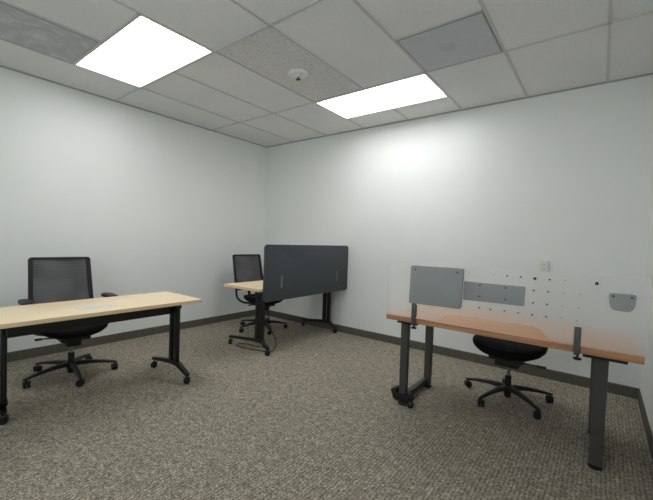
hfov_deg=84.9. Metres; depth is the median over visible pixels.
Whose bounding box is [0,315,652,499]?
floor
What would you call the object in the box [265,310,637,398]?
baseboard
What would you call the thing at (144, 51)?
ceiling light
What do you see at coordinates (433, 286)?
tackboard
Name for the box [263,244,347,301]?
privacy screen
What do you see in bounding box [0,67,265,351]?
wall
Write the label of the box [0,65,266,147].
trim
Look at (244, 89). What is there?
ceiling
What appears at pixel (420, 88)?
ceiling light
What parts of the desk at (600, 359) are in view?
support plate, leg frame, leg frame, support plate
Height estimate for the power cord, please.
0.601 m
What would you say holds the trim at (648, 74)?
attached to the wall at (562, 179)
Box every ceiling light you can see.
[75,15,211,87]
[316,74,447,118]
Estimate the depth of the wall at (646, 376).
2.70 m
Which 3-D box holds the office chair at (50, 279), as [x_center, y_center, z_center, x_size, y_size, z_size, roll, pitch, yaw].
[-2.292,0.599,3.203,0.791,1.032,0.717,3,2,38]
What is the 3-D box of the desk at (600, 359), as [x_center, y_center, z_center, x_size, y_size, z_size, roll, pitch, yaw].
[1.272,0.888,2.613,1.495,0.735,0.792,3,2,38]
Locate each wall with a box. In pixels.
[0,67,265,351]
[263,75,652,387]
[640,174,652,434]
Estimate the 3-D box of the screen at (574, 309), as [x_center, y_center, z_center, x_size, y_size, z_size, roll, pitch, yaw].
[1.069,0.353,2.289,1.491,0.481,0.090,3,2,38]
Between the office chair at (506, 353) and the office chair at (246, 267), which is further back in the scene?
the office chair at (246, 267)
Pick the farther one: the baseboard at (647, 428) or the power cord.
the power cord
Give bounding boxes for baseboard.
[7,310,254,361]
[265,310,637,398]
[637,388,652,461]
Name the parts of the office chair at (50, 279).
tilt lever, arm, arm, backrest frame, panel, seat, arm, arm, arm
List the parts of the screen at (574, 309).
clamp knob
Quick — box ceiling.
[0,0,652,146]
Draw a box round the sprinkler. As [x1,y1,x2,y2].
[288,68,308,80]
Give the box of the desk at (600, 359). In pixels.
[386,313,644,470]
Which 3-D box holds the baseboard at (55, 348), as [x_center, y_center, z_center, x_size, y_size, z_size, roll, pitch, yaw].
[-2.692,1.034,3.937,0.011,0.094,5.250,3,2,38]
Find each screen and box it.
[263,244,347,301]
[388,261,651,360]
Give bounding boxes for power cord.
[236,302,275,351]
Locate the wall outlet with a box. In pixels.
[539,261,548,271]
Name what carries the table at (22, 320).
on the floor
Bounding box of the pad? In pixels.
[609,293,636,311]
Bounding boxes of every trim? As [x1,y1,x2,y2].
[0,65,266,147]
[267,73,652,146]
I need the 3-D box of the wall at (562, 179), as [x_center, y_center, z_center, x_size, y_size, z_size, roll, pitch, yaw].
[0.887,-0.282,4.556,4.806,2.937,0.100,3,2,38]
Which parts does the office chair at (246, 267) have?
armrest, arm, backrest frame, panel, seat, arm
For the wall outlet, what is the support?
attached to the wall at (562, 179)
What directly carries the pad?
attached to the screen at (574, 309)
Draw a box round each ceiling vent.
[0,1,98,63]
[396,11,502,72]
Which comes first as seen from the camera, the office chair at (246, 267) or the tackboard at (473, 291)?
the tackboard at (473, 291)
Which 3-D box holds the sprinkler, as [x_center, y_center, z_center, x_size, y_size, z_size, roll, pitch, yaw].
[-0.257,-1.581,3.251,0.188,0.061,0.188,3,2,38]
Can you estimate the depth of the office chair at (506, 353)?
2.88 m
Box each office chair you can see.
[18,257,117,388]
[232,254,287,334]
[464,335,553,419]
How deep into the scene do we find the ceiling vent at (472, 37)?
2.68 m
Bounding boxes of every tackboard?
[409,265,463,308]
[463,281,525,305]
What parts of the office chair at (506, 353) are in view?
arm, arm, seat, arm, arm, tilt lever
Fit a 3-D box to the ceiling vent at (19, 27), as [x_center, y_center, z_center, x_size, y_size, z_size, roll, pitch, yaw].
[-2.230,-1.661,2.774,0.614,0.011,0.613,3,2,38]
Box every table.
[0,291,201,424]
[224,280,336,355]
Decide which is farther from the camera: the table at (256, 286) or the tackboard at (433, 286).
the table at (256, 286)

